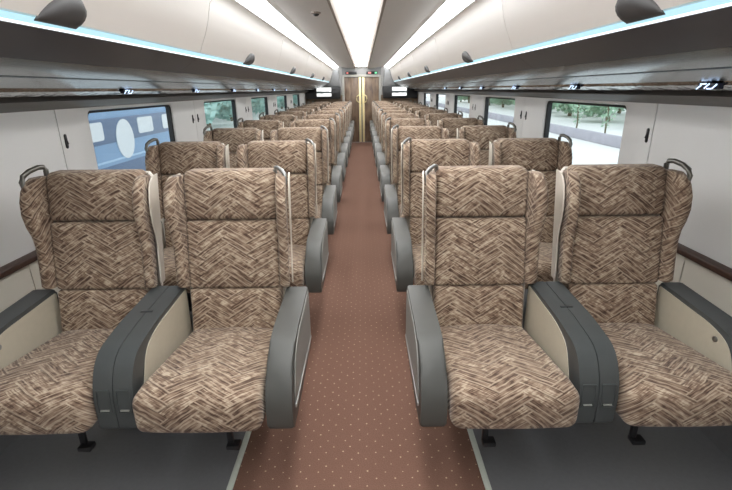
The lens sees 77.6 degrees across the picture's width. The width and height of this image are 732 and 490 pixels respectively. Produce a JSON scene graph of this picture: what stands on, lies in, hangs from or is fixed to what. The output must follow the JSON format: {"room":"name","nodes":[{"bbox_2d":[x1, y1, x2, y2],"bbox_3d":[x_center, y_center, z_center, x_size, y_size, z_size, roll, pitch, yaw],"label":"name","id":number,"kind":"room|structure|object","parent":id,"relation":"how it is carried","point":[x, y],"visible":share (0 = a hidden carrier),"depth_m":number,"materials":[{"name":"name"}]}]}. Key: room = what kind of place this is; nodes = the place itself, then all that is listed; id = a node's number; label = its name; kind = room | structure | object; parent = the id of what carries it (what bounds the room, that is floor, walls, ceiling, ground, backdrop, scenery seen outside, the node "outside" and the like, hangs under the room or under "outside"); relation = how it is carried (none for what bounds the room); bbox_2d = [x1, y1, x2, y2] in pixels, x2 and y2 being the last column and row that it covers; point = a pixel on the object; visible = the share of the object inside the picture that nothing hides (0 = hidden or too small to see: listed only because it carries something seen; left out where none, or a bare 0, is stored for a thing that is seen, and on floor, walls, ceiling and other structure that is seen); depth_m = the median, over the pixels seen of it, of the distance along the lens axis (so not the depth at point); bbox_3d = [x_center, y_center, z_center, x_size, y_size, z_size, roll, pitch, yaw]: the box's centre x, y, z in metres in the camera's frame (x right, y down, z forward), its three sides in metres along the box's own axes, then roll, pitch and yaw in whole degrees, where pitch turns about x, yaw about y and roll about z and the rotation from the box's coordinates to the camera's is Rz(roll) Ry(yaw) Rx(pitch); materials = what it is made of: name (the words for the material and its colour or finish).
{"room":"train carriage","nodes":[
{"label":"train carriage","id":0,"kind":"room"},
{"bbox_2d":[0,93,305,454],"bbox_3d":[-1.555,-1.202,4.863,0.120,2.010,15.200,-1,19,0],"label":"wall","id":1,"kind":"structure","parent":0,"point":[28,139],"depth_m":2.10,"materials":[{"name":"grey plastic"}]},
{"bbox_2d":[0,250,36,279],"bbox_3d":[-1.520,-0.941,4.953,0.034,0.038,15.200,-1,19,0],"label":"trim","id":2,"kind":"structure","parent":1,"relation":"attached to","point":[31,257],"depth_m":1.95,"materials":[{"name":"brown wood"}]},
{"bbox_2d":[88,105,175,170],"bbox_3d":[-1.562,-0.709,3.129,0.031,0.453,1.171,-1,19,0],"label":"window","id":3,"kind":"structure","parent":1,"relation":"in","point":[168,108],"depth_m":3.59,"materials":[{"name":"black rubber"}]},
{"bbox_2d":[0,10,328,112],"bbox_3d":[-1.242,-1.636,4.645,0.704,0.270,15.065,-1,19,0],"label":"luggage rack","id":4,"kind":"object","parent":1,"relation":"attached to","point":[41,69],"depth_m":1.92,"materials":[{"name":"grey metal"}]},
{"bbox_2d":[0,0,209,51],"bbox_3d":[-1.121,-0.809,1.301,0.746,0.352,2.193,-1,19,0],"label":"bin","id":5,"kind":"object","parent":4,"relation":"on","point":[180,24],"visible":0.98,"depth_m":1.65,"materials":[{"name":"plastic"}]},
{"bbox_2d":[196,0,285,68],"bbox_3d":[-1.135,-1.522,3.382,0.746,0.352,2.193,-1,19,0],"label":"bin","id":6,"kind":"object","parent":4,"relation":"on","point":[233,32],"visible":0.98,"depth_m":2.96,"materials":[{"name":"plastic"}]},
{"bbox_2d":[274,36,309,75],"bbox_3d":[-1.150,-2.236,5.463,0.746,0.352,2.193,-1,19,0],"label":"bin","id":7,"kind":"object","parent":4,"relation":"on","point":[293,59],"visible":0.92,"depth_m":5.18,"materials":[{"name":"plastic"}]},
{"bbox_2d":[304,53,322,78],"bbox_3d":[-1.164,-2.949,7.544,0.746,0.352,2.193,-1,19,0],"label":"bin","id":8,"kind":"object","parent":4,"relation":"on","point":[313,68],"visible":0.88,"depth_m":7.34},
{"bbox_2d":[318,62,330,80],"bbox_3d":[-1.179,-3.663,9.625,0.746,0.352,2.193,-1,19,0],"label":"bin","id":9,"kind":"object","parent":4,"relation":"on","point":[323,75],"visible":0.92,"depth_m":9.47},
{"bbox_2d":[204,99,236,127],"bbox_3d":[-1.575,-1.335,4.955,0.031,0.453,1.171,-1,19,0],"label":"window","id":10,"kind":"structure","parent":1,"relation":"in","point":[232,100],"depth_m":5.45,"materials":[{"name":"black rubber"}]},
{"bbox_2d":[235,0,474,68],"bbox_3d":[-0.070,-2.219,4.578,3.200,0.231,15.300,-1,19,0],"label":"ceiling","id":11,"kind":"structure","parent":0,"point":[396,22],"depth_m":3.87,"materials":[{"name":"plastic"}]},
{"bbox_2d":[236,0,337,68],"bbox_3d":[-0.719,-2.100,4.497,0.139,0.080,15.080,-1,19,0],"label":"light","id":12,"kind":"object","parent":11,"relation":"attached to","point":[261,8],"visible":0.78,"depth_m":3.79,"materials":[{"name":"grey"}]},
{"bbox_2d":[336,0,377,66],"bbox_3d":[-0.069,-2.139,4.528,0.273,0.040,15.155,-1,19,0],"label":"recessed light","id":13,"kind":"object","parent":11,"relation":"in","point":[358,16],"visible":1,"depth_m":4.06,"materials":[{"name":"white"}]},
{"bbox_2d":[384,0,473,67],"bbox_3d":[0.582,-2.115,4.501,0.139,0.080,15.080,-1,19,0],"label":"light","id":14,"kind":"object","parent":11,"relation":"attached to","point":[449,9],"visible":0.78,"depth_m":3.88,"materials":[{"name":"grey"}]},
{"bbox_2d":[305,61,417,103],"bbox_3d":[-0.110,-3.757,12.010,3.060,2.060,0.160,-1,19,0],"label":"wall","id":15,"kind":"structure","parent":0,"point":[336,78],"depth_m":11.79,"materials":[{"name":"grey plastic"}]},
{"bbox_2d":[306,87,340,98],"bbox_3d":[-1.112,-3.973,11.883,0.900,0.300,0.124,-1,19,0],"label":"television","id":16,"kind":"object","parent":15,"relation":"attached to","point":[322,92],"visible":0.8,"depth_m":11.83,"materials":[{"name":"black plastic"}]},
{"bbox_2d":[342,74,380,141],"bbox_3d":[-0.109,-3.605,12.082,1.020,1.725,0.124,-1,19,0],"label":"door","id":17,"kind":"structure","parent":15,"relation":"in","point":[353,90],"depth_m":11.98,"materials":[{"name":"brown wood"}]},
{"bbox_2d":[383,86,416,97],"bbox_3d":[0.888,-3.995,11.889,0.900,0.300,0.124,-1,19,0],"label":"television","id":18,"kind":"object","parent":15,"relation":"attached to","point":[388,91],"visible":0.81,"depth_m":11.84,"materials":[{"name":"black plastic"}]},
{"bbox_2d":[0,289,731,489],"bbox_3d":[-0.051,-0.313,5.231,3.160,0.060,15.300,-1,19,0],"label":"floor","id":19,"kind":"structure","parent":0,"point":[579,456],"depth_m":1.78,"materials":[{"name":"grey plastic"}]},
{"bbox_2d":[0,165,164,451],"bbox_3d":[-1.100,0.291,1.711,0.532,1.100,0.773,-1,19,0],"label":"seat","id":20,"kind":"object","parent":19,"relation":"on","point":[96,235],"visible":0.93,"depth_m":1.79,"materials":[{"name":"brown fabric"}]},
{"bbox_2d":[0,329,113,434],"bbox_3d":[-1.074,0.462,1.648,0.403,0.176,0.542,-1,19,0],"label":"seat cushion","id":21,"kind":"object","parent":20,"relation":"on","point":[46,375],"depth_m":1.46,"materials":[{"name":"brown fabric"}]},
{"bbox_2d":[51,220,145,288],"bbox_3d":[-1.079,0.034,1.874,0.368,0.271,0.138,-1,19,0],"label":"cushion","id":22,"kind":"object","parent":20,"relation":"on","point":[86,254],"depth_m":1.82,"materials":[{"name":"brown fabric"}]},
{"bbox_2d":[58,288,151,331],"bbox_3d":[-1.077,0.274,1.909,0.368,0.203,0.126,-1,19,0],"label":"lumbar cushion","id":23,"kind":"object","parent":20,"relation":"on","point":[81,309],"depth_m":1.86,"materials":[{"name":"brown fabric"}]},
{"bbox_2d":[92,286,192,428],"bbox_3d":[-0.805,0.538,1.736,0.130,0.611,0.528,-1,19,0],"label":"armrest","id":24,"kind":"object","parent":19,"relation":"on","point":[160,322],"visible":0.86,"depth_m":1.53,"materials":[{"name":"plastic"}]},
{"bbox_2d":[144,138,229,311],"bbox_3d":[-1.107,-0.050,2.704,0.532,1.100,0.773,-1,19,0],"label":"seat","id":25,"kind":"object","parent":19,"relation":"on","point":[166,159],"visible":0.36,"depth_m":2.78,"materials":[{"name":"brown fabric"}]},
{"bbox_2d":[161,175,171,219],"bbox_3d":[-1.086,-0.307,2.867,0.368,0.271,0.138,-1,19,0],"label":"cushion","id":26,"kind":"object","parent":25,"relation":"on","point":[164,178],"depth_m":2.82,"materials":[{"name":"brown fabric"}]},
{"bbox_2d":[164,220,172,247],"bbox_3d":[-1.084,-0.066,2.903,0.368,0.203,0.126,-1,19,0],"label":"lumbar cushion","id":27,"kind":"object","parent":25,"relation":"on","point":[168,239],"depth_m":2.86,"materials":[{"name":"brown fabric"}]},
{"bbox_2d":[163,247,189,292],"bbox_3d":[-1.081,0.122,2.641,0.403,0.176,0.542,-1,19,0],"label":"seat cushion","id":28,"kind":"object","parent":25,"relation":"on","point":[169,260],"depth_m":2.40,"materials":[{"name":"brown fabric"}]},
{"bbox_2d":[132,166,310,449],"bbox_3d":[-0.505,0.290,1.715,0.540,1.089,0.773,-1,19,0],"label":"seat","id":29,"kind":"object","parent":19,"relation":"on","point":[244,359],"visible":1,"depth_m":1.78,"materials":[{"name":"brown fabric"}]},
{"bbox_2d":[132,327,272,432],"bbox_3d":[-0.531,0.456,1.650,0.403,0.176,0.542,-1,19,0],"label":"seat cushion","id":30,"kind":"object","parent":29,"relation":"on","point":[216,380],"depth_m":1.44,"materials":[{"name":"brown fabric"}]},
{"bbox_2d":[186,218,279,287],"bbox_3d":[-0.537,0.028,1.875,0.368,0.271,0.138,-1,19,0],"label":"cushion","id":31,"kind":"object","parent":29,"relation":"on","point":[221,252],"depth_m":1.82,"materials":[{"name":"brown fabric"}]},
{"bbox_2d":[191,285,283,330],"bbox_3d":[-0.534,0.268,1.911,0.368,0.203,0.126,-1,19,0],"label":"lumbar cushion","id":32,"kind":"object","parent":29,"relation":"on","point":[213,306],"depth_m":1.86,"materials":[{"name":"brown fabric"}]},
{"bbox_2d":[203,125,263,167],"bbox_3d":[-1.114,-0.390,3.697,0.532,1.100,0.773,-1,19,0],"label":"seat","id":33,"kind":"object","parent":19,"relation":"on","point":[234,137],"visible":0.15,"depth_m":3.77,"materials":[{"name":"brown fabric"}]},
{"bbox_2d":[229,152,235,167],"bbox_3d":[-1.093,-0.647,3.860,0.368,0.271,0.138,-1,19,0],"label":"cushion","id":34,"kind":"object","parent":33,"relation":"on","point":[232,155],"depth_m":3.80,"materials":[{"name":"brown fabric"}]},
{"bbox_2d":[226,431,251,489],"bbox_3d":[-0.517,-0.323,5.166,0.023,0.010,15.190,-1,19,0],"label":"trim","id":35,"kind":"structure","parent":19,"relation":"attached to","point":[238,462],"depth_m":1.76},
{"bbox_2d":[237,118,283,140],"bbox_3d":[-1.121,-0.731,4.691,0.532,1.100,0.773,-1,19,0],"label":"seat","id":36,"kind":"object","parent":19,"relation":"on","point":[266,126],"visible":0.14,"depth_m":4.76,"materials":[{"name":"brown fabric"}]},
{"bbox_2d":[259,113,295,126],"bbox_3d":[-1.128,-1.071,5.684,0.532,1.100,0.773,-1,19,0],"label":"seat","id":37,"kind":"object","parent":19,"relation":"on","point":[286,119],"visible":0.11,"depth_m":5.76,"materials":[{"name":"brown fabric"}]},
{"bbox_2d":[236,138,328,292],"bbox_3d":[-0.512,-0.051,2.708,0.540,1.089,0.773,-1,19,0],"label":"seat","id":38,"kind":"object","parent":19,"relation":"on","point":[310,252],"visible":0.54,"depth_m":2.78,"materials":[{"name":"brown fabric"}]},
{"bbox_2d":[289,245,305,286],"bbox_3d":[-0.538,0.116,2.643,0.403,0.176,0.542,-1,19,0],"label":"seat cushion","id":39,"kind":"object","parent":38,"relation":"on","point":[299,258],"depth_m":2.45,"materials":[{"name":"brown fabric"}]},
{"bbox_2d":[286,172,308,217],"bbox_3d":[-0.543,-0.313,2.869,0.368,0.271,0.138,-1,19,0],"label":"cushion","id":40,"kind":"object","parent":38,"relation":"on","point":[299,181],"depth_m":2.82,"materials":[{"name":"brown fabric"}]},
{"bbox_2d":[288,217,309,245],"bbox_3d":[-0.541,-0.072,2.904,0.368,0.203,0.126,-1,19,0],"label":"lumbar cushion","id":41,"kind":"object","parent":38,"relation":"on","point":[300,225],"depth_m":2.85,"materials":[{"name":"brown fabric"}]},
{"bbox_2d":[274,109,306,119],"bbox_3d":[-1.134,-1.411,6.677,0.532,1.100,0.773,-1,19,0],"label":"seat","id":42,"kind":"object","parent":19,"relation":"on","point":[299,114],"visible":0.12,"depth_m":6.75,"materials":[{"name":"brown fabric"}]},
{"bbox_2d":[286,107,313,114],"bbox_3d":[-1.141,-1.752,7.670,0.532,1.100,0.773,-1,19,0],"label":"seat","id":43,"kind":"object","parent":19,"relation":"on","point":[308,110],"visible":0.09,"depth_m":7.74,"materials":[{"name":"brown fabric"}]},
{"bbox_2d":[270,125,336,234],"bbox_3d":[-0.519,-0.391,3.701,0.540,1.089,0.773,-1,19,0],"label":"seat","id":44,"kind":"object","parent":19,"relation":"on","point":[326,194],"visible":0.44,"depth_m":3.77,"materials":[{"name":"brown fabric"}]},
{"bbox_2d":[315,205,321,217],"bbox_3d":[-0.545,-0.225,3.636,0.403,0.176,0.542,-1,19,0],"label":"seat cushion","id":45,"kind":"object","parent":44,"relation":"on","point":[319,207],"depth_m":3.55,"materials":[{"name":"brown fabric"}]},
{"bbox_2d":[314,151,322,184],"bbox_3d":[-0.550,-0.653,3.862,0.368,0.271,0.138,-1,19,0],"label":"cushion","id":46,"kind":"object","parent":44,"relation":"on","point":[319,154],"depth_m":3.82,"materials":[{"name":"brown fabric"}]},
{"bbox_2d":[315,184,323,205],"bbox_3d":[-0.548,-0.413,3.898,0.368,0.203,0.126,-1,19,0],"label":"lumbar cushion","id":47,"kind":"object","parent":44,"relation":"on","point":[320,187],"depth_m":3.85,"materials":[{"name":"brown fabric"}]},
{"bbox_2d":[289,118,341,201],"bbox_3d":[-0.526,-0.732,4.694,0.540,1.089,0.773,-1,19,0],"label":"seat","id":48,"kind":"object","parent":19,"relation":"on","point":[335,171],"visible":0.34,"depth_m":4.76,"materials":[{"name":"brown fabric"}]},
{"bbox_2d":[302,113,345,181],"bbox_3d":[-0.533,-1.072,5.688,0.540,1.089,0.773,-1,19,0],"label":"seat","id":49,"kind":"object","parent":19,"relation":"on","point":[340,156],"visible":0.29,"depth_m":5.75,"materials":[{"name":"brown fabric"}]},
{"bbox_2d":[311,109,347,166],"bbox_3d":[-0.540,-1.413,6.681,0.540,1.089,0.773,-1,19,0],"label":"seat","id":50,"kind":"object","parent":19,"relation":"on","point":[344,146],"visible":0.23,"depth_m":6.75,"materials":[{"name":"brown fabric"}]},
{"bbox_2d":[318,107,349,156],"bbox_3d":[-0.546,-1.753,7.674,0.540,1.089,0.773,-1,19,0],"label":"seat","id":51,"kind":"object","parent":19,"relation":"on","point":[346,138],"visible":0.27,"depth_m":7.73,"materials":[{"name":"brown fabric"}]},
{"bbox_2d":[323,105,351,148],"bbox_3d":[-0.553,-2.093,8.668,0.540,1.089,0.773,-1,19,0],"label":"seat","id":52,"kind":"object","parent":19,"relation":"on","point":[348,133],"visible":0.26,"depth_m":8.73,"materials":[{"name":"brown fabric"}]},
{"bbox_2d":[327,103,352,142],"bbox_3d":[-0.560,-2.434,9.661,0.540,1.089,0.773,-1,19,0],"label":"seat","id":53,"kind":"object","parent":19,"relation":"on","point":[349,128],"visible":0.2,"depth_m":9.73,"materials":[{"name":"brown fabric"}]},
{"bbox_2d":[233,142,484,489],"bbox_3d":[-0.051,-0.327,5.168,0.910,0.008,15.190,-1,19,0],"label":"carpet","id":54,"kind":"object","parent":19,"relation":"on","point":[357,427],"visible":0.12,"depth_m":2.12,"materials":[{"name":"carpet"}]},
{"bbox_2d":[372,104,399,145],"bbox_3d":[0.391,-2.104,8.670,0.540,1.089,0.773,-1,19,0],"label":"seat","id":55,"kind":"object","parent":19,"relation":"on","point":[374,133],"visible":0.15,"depth_m":8.74,"materials":[{"name":"brown fabric"}]},
{"bbox_2d":[373,106,404,156],"bbox_3d":[0.398,-1.763,7.677,0.540,1.089,0.773,-1,19,0],"label":"seat","id":56,"kind":"object","parent":19,"relation":"on","point":[375,138],"visible":0.23,"depth_m":7.75,"materials":[{"name":"brown fabric"}]},
{"bbox_2d":[375,109,410,166],"bbox_3d":[0.405,-1.423,6.684,0.540,1.089,0.773,-1,19,0],"label":"seat","id":57,"kind":"object","parent":19,"relation":"on","point":[378,146],"visible":0.22,"depth_m":6.75,"materials":[{"name":"brown fabric"}]},
{"bbox_2d":[377,112,418,180],"bbox_3d":[0.411,-1.082,5.691,0.540,1.089,0.773,-1,19,0],"label":"seat","id":58,"kind":"object","parent":19,"relation":"on","point":[380,155],"visible":0.24,"depth_m":5.76,"materials":[{"name":"brown fabric"}]},
{"bbox_2d":[380,117,430,201],"bbox_3d":[0.418,-0.742,4.697,0.540,1.089,0.773,-1,19,0],"label":"seat","id":59,"kind":"object","parent":19,"relation":"on","point":[385,170],"visible":0.28,"depth_m":4.76,"materials":[{"name":"brown fabric"}]},
{"bbox_2d":[384,125,448,233],"bbox_3d":[0.425,-0.401,3.704,0.540,1.089,0.773,-1,19,0],"label":"seat","id":60,"kind":"object","parent":19,"relation":"on","point":[392,192],"visible":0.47,"depth_m":3.77,"materials":[{"name":"brown fabric"}]},
{"bbox_2d":[397,183,400,204],"bbox_3d":[0.452,-0.424,3.901,0.368,0.203,0.126,-1,19,0],"label":"lumbar cushion","id":61,"kind":"object","parent":60,"relation":"on","point":[398,184],"depth_m":3.86,"materials":[{"name":"brown fabric"}]},
{"bbox_2d":[398,150,400,183],"bbox_3d":[0.450,-0.664,3.865,0.368,0.271,0.138,-1,19,0],"label":"cushion","id":62,"kind":"object","parent":60,"relation":"on","point":[399,151],"depth_m":3.82,"materials":[{"name":"brown fabric"}]},
{"bbox_2d":[410,105,436,114],"bbox_3d":[0.999,-1.776,7.677,0.532,1.100,0.773,-1,19,0],"label":"seat","id":63,"kind":"object","parent":19,"relation":"on","point":[413,110],"visible":0.14,"depth_m":7.75,"materials":[{"name":"brown fabric"}]},
{"bbox_2d":[417,107,447,119],"bbox_3d":[1.006,-1.435,6.684,0.532,1.100,0.773,-1,19,0],"label":"seat","id":64,"kind":"object","parent":19,"relation":"on","point":[422,113],"visible":0.12,"depth_m":6.76,"materials":[{"name":"brown fabric"}]},
{"bbox_2d":[391,137,480,291],"bbox_3d":[0.432,-0.061,2.711,0.540,1.089,0.773,-1,19,0],"label":"seat","id":65,"kind":"object","parent":19,"relation":"on","point":[417,155],"visible":0.46,"depth_m":2.78,"materials":[{"name":"brown fabric"}]},
{"bbox_2d":[409,216,425,244],"bbox_3d":[0.459,-0.083,2.908,0.368,0.203,0.126,-1,19,0],"label":"lumbar cushion","id":66,"kind":"object","parent":65,"relation":"on","point":[415,222],"depth_m":2.86,"materials":[{"name":"brown fabric"}]},
{"bbox_2d":[410,171,425,216],"bbox_3d":[0.457,-0.324,2.872,0.368,0.271,0.138,-1,19,0],"label":"cushion","id":67,"kind":"object","parent":65,"relation":"on","point":[416,180],"depth_m":2.82,"materials":[{"name":"brown fabric"}]},
{"bbox_2d":[412,243,425,284],"bbox_3d":[0.462,0.104,2.646,0.403,0.176,0.542,-1,19,0],"label":"seat cushion","id":68,"kind":"object","parent":65,"relation":"on","point":[416,247],"depth_m":2.46,"materials":[{"name":"brown fabric"}]},
{"bbox_2d":[426,111,462,125],"bbox_3d":[1.013,-1.095,5.691,0.532,1.100,0.773,-1,19,0],"label":"seat","id":69,"kind":"object","parent":19,"relation":"on","point":[433,117],"visible":0.11,"depth_m":5.76,"materials":[{"name":"brown fabric"}]},
{"bbox_2d":[437,115,483,138],"bbox_3d":[1.020,-0.754,4.697,0.532,1.100,0.773,-1,19,0],"label":"seat","id":70,"kind":"object","parent":19,"relation":"on","point":[451,124],"visible":0.16,"depth_m":4.77,"materials":[{"name":"brown fabric"}]},
{"bbox_2d":[467,429,491,489],"bbox_3d":[0.416,-0.333,5.169,0.023,0.010,15.190,-1,19,0],"label":"trim","id":71,"kind":"structure","parent":19,"relation":"attached to","point":[480,463],"depth_m":1.75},
{"bbox_2d":[457,122,516,164],"bbox_3d":[1.027,-0.414,3.704,0.532,1.100,0.773,-1,19,0],"label":"seat","id":72,"kind":"object","parent":19,"relation":"on","point":[481,134],"visible":0.15,"depth_m":3.78,"materials":[{"name":"brown fabric"}]},
{"bbox_2d":[480,150,488,164],"bbox_3d":[1.000,-0.670,3.867,0.368,0.271,0.138,-1,19,0],"label":"cushion","id":73,"kind":"object","parent":72,"relation":"on","point":[484,153],"depth_m":3.81,"materials":[{"name":"brown fabric"}]},
{"bbox_2d":[405,164,579,446],"bbox_3d":[0.439,0.280,1.718,0.540,1.089,0.773,-1,19,0],"label":"seat","id":74,"kind":"object","parent":19,"relation":"on","point":[471,356],"visible":1,"depth_m":1.78,"materials":[{"name":"brown fabric"}]},
{"bbox_2d":[432,284,523,326],"bbox_3d":[0.466,0.257,1.914,0.368,0.203,0.126,-1,19,0],"label":"lumbar cushion","id":75,"kind":"object","parent":74,"relation":"on","point":[456,305],"depth_m":1.86,"materials":[{"name":"brown fabric"}]},
{"bbox_2d":[435,215,525,284],"bbox_3d":[0.463,0.017,1.879,0.368,0.271,0.138,-1,19,0],"label":"cushion","id":76,"kind":"object","parent":74,"relation":"on","point":[470,249],"depth_m":1.83,"materials":[{"name":"brown fabric"}]},
{"bbox_2d":[440,324,579,428],"bbox_3d":[0.469,0.445,1.653,0.403,0.176,0.542,-1,19,0],"label":"seat cushion","id":77,"kind":"object","parent":74,"relation":"on","point":[496,376],"depth_m":1.44,"materials":[{"name":"brown fabric"}]},
{"bbox_2d":[489,134,572,288],"bbox_3d":[1.034,-0.073,2.711,0.532,1.100,0.773,-1,19,0],"label":"seat","id":78,"kind":"object","parent":19,"relation":"on","point":[543,155],"visible":0.34,"depth_m":2.79,"materials":[{"name":"brown fabric"}]},
{"bbox_2d":[525,242,552,288],"bbox_3d":[1.012,0.098,2.648,0.403,0.176,0.542,-1,19,0],"label":"seat cushion","id":79,"kind":"object","parent":78,"relation":"on","point":[545,248],"depth_m":2.41,"materials":[{"name":"brown fabric"}]},
{"bbox_2d":[540,215,553,242],"bbox_3d":[1.009,-0.089,2.909,0.368,0.203,0.126,-1,19,0],"label":"lumbar cushion","id":80,"kind":"object","parent":78,"relation":"on","point":[547,231],"depth_m":2.86,"materials":[{"name":"brown fabric"}]},
{"bbox_2d":[539,171,555,215],"bbox_3d":[1.006,-0.330,2.873,0.368,0.271,0.138,-1,19,0],"label":"cushion","id":81,"kind":"object","parent":78,"relation":"on","point":[550,176],"depth_m":2.82,"materials":[{"name":"brown fabric"}]},
{"bbox_2d":[523,281,618,422],"bbox_3d":[0.744,0.521,1.741,0.130,0.611,0.528,-1,19,0],"label":"armrest","id":82,"kind":"object","parent":19,"relation":"on","point":[554,319],"visible":0.86,"depth_m":1.53,"materials":[{"name":"plastic"}]},
{"bbox_2d":[551,158,731,444],"bbox_3d":[1.040,0.267,1.718,0.532,1.100,0.773,-1,19,0],"label":"seat","id":83,"kind":"object","parent":19,"relation":"on","point":[617,228],"visible":0.85,"depth_m":1.79,"materials":[{"name":"brown fabric"}]},
{"bbox_2d":[562,283,656,324],"bbox_3d":[1.016,0.251,1.916,0.368,0.203,0.126,-1,19,0],"label":"lumbar cushion","id":84,"kind":"object","parent":83,"relation":"on","point":[607,303],"depth_m":1.86,"materials":[{"name":"brown fabric"}]},
{"bbox_2d":[570,215,662,283],"bbox_3d":[1.013,0.011,1.880,0.368,0.271,0.138,-1,19,0],"label":"cushion","id":85,"kind":"object","parent":83,"relation":"on","point":[605,249],"depth_m":1.83,"materials":[{"name":"brown fabric"}]},
{"bbox_2d":[598,323,731,426],"bbox_3d":[1.019,0.439,1.654,0.403,0.176,0.542,-1,19,0],"label":"seat cushion","id":86,"kind":"object","parent":83,"relation":"on","point":[671,374],"depth_m":1.46,"materials":[{"name":"brown fabric"}]},
{"bbox_2d":[418,92,731,460],"bbox_3d":[1.435,-1.236,4.872,0.120,2.010,15.200,-1,19,0],"label":"wall","id":87,"kind":"structure","parent":0,"point":[700,137],"depth_m":2.00,"materials":[{"name":"grey plastic"}]},
{"bbox_2d":[484,97,514,124],"bbox_3d":[1.452,-1.369,4.964,0.031,0.453,1.171,-1,19,0],"label":"window","id":88,"kind":"structure","parent":87,"relation":"in","point":[487,98],"depth_m":5.46,"materials":[{"name":"black rubber"}]},
{"bbox_2d":[394,0,731,106],"bbox_3d":[1.114,-1.662,4.652,0.704,0.270,15.065,-1,19,0],"label":"luggage rack","id":89,"kind":"object","parent":87,"relation":"attached to","point":[663,62],"depth_m":1.79,"materials":[{"name":"grey metal"}]},
{"bbox_2d":[392,61,403,79],"bbox_3d":[0.975,-3.687,9.632,0.746,0.352,2.193,-1,19,0],"label":"bin","id":90,"kind":"object","parent":89,"relation":"on","point":[396,67],"visible":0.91,"depth_m":9.46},
{"bbox_2d":[399,52,417,77],"bbox_3d":[0.990,-2.973,7.551,0.746,0.352,2.193,-1,19,0],"label":"bin","id":91,"kind":"object","parent":89,"relation":"on","point":[408,69],"visible":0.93,"depth_m":7.34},
{"bbox_2d":[410,34,442,74],"bbox_3d":[1.004,-2.260,5.470,0.746,0.352,2.193,-1,19,0],"label":"bin","id":92,"kind":"object","parent":89,"relation":"on","point":[426,59],"visible":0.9,"depth_m":5.18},
{"bbox_2d":[433,0,515,67],"bbox_3d":[1.018,-1.546,3.388,0.746,0.352,2.193,-1,19,0],"label":"bin","id":93,"kind":"object","parent":89,"relation":"on","point":[479,31],"visible":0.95,"depth_m":2.98,"materials":[{"name":"plastic"}]},
{"bbox_2d":[502,0,705,48],"bbox_3d":[1.033,-0.833,1.307,0.746,0.352,2.193,-1,19,0],"label":"bin","id":94,"kind":"object","parent":89,"relation":"on","point":[527,22],"visible":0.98,"depth_m":1.70,"materials":[{"name":"plastic"}]},
{"bbox_2d":[696,82,723,89],"bbox_3d":[1.177,-0.544,1.556,0.024,0.023,0.101,-1,19,0],"label":"display","id":95,"kind":"object","parent":89,"relation":"attached to","point":[709,85],"visible":1,"depth_m":1.54,"materials":[{"name":"grey"}]},
{"bbox_2d":[543,101,625,137],"bbox_3d":[1.465,-0.743,3.138,0.031,0.453,1.171,-1,19,0],"label":"window","id":96,"kind":"structure","parent":87,"relation":"in","point":[549,104],"depth_m":3.60,"materials":[{"name":"black rubber"}]},
{"bbox_2d":[677,243,731,280],"bbox_3d":[1.406,-0.973,4.962,0.034,0.038,15.200,-1,19,0],"label":"trim","id":97,"kind":"structure","parent":87,"relation":"attached to","point":[712,265],"depth_m":1.90,"materials":[{"name":"brown wood"}]},
{"label":"outside","id":98,"kind":"structure","parent":0,"visible":0},
{"bbox_2d":[206,97,625,164],"bbox_3d":[-0.307,-12.790,43.185,120.000,0.170,130.000,-1,19,0],"label":"ground","id":99,"kind":"structure","parent":98,"point":[583,152],"depth_m":23.35,"materials":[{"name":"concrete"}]},
{"bbox_2d":[88,105,169,170],"bbox_3d":[-6.464,-2.120,8.214,2.830,2.486,11.000,-1,19,0],"label":"train","id":100,"kind":"object","parent":99,"relation":"on","point":[119,138],"visible":0.3,"depth_m":9.60,"materials":[{"name":"blue paint"}]},
{"bbox_2d":[204,101,217,123],"bbox_3d":[-8.310,-7.940,18.997,4.102,6.532,3.526,7,20,21],"label":"tree","id":101,"kind":"object","parent":99,"relation":"on","point":[210,109],"visible":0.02,"depth_m":19.97,"materials":[{"name":"green plant"}]},
{"bbox_2d":[207,99,232,125],"bbox_3d":[-8.086,-9.818,23.148,4.354,7.360,4.258,-6,20,-16],"label":"tree","id":102,"kind":"object","parent":99,"relation":"on","point":[224,107],"visible":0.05,"depth_m":24.20,"materials":[{"name":"green plant"}]},
{"bbox_2d":[251,98,264,114],"bbox_3d":[-8.661,-12.606,31.940,3.859,6.982,4.167,-2,19,-4],"label":"tree","id":103,"kind":"object","parent":99,"relation":"on","point":[258,104],"visible":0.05,"depth_m":32.66,"materials":[{"name":"green plant"}]},
{"bbox_2d":[490,97,513,106],"bbox_3d":[13.465,-15.967,43.203,3.964,5.575,4.612,-1,19,0],"label":"tree","id":104,"kind":"object","parent":99,"relation":"on","point":[502,102],"visible":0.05,"depth_m":43.71,"materials":[{"name":"green plant"}]},
{"bbox_2d":[426,101,621,147],"bbox_3d":[7.806,-8.585,29.883,0.150,0.350,58.000,-1,19,0],"label":"wall","id":105,"kind":"structure","parent":99,"relation":"on","point":[587,135],"depth_m":16.91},
{"bbox_2d":[553,101,583,115],"bbox_3d":[13.492,-11.263,28.978,3.841,5.922,4.223,7,20,22],"label":"tree","id":106,"kind":"object","parent":99,"relation":"on","point":[562,106],"visible":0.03,"depth_m":28.97,"materials":[{"name":"green plant"}]},
{"bbox_2d":[571,102,582,127],"bbox_3d":[8.299,-5.309,17.919,0.624,1.907,0.444,-11,21,-27],"label":"tree","id":107,"kind":"object","parent":99,"relation":"on","point":[577,117],"visible":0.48,"depth_m":17.93,"materials":[{"name":"green plant"}]},
{"bbox_2d":[570,102,621,120],"bbox_3d":[13.242,-10.061,24.170,4.386,6.789,4.429,0,19,2],"label":"tree","id":108,"kind":"object","parent":99,"relation":"on","point":[589,110],"visible":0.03,"depth_m":24.14,"materials":[{"name":"green plant"}]},
{"bbox_2d":[600,104,616,132],"bbox_3d":[8.447,-4.567,15.709,0.530,1.931,0.524,-14,23,-34],"label":"tree","id":109,"kind":"object","parent":99,"relation":"on","point":[608,108],"visible":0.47,"depth_m":15.74,"materials":[{"name":"green plant"}]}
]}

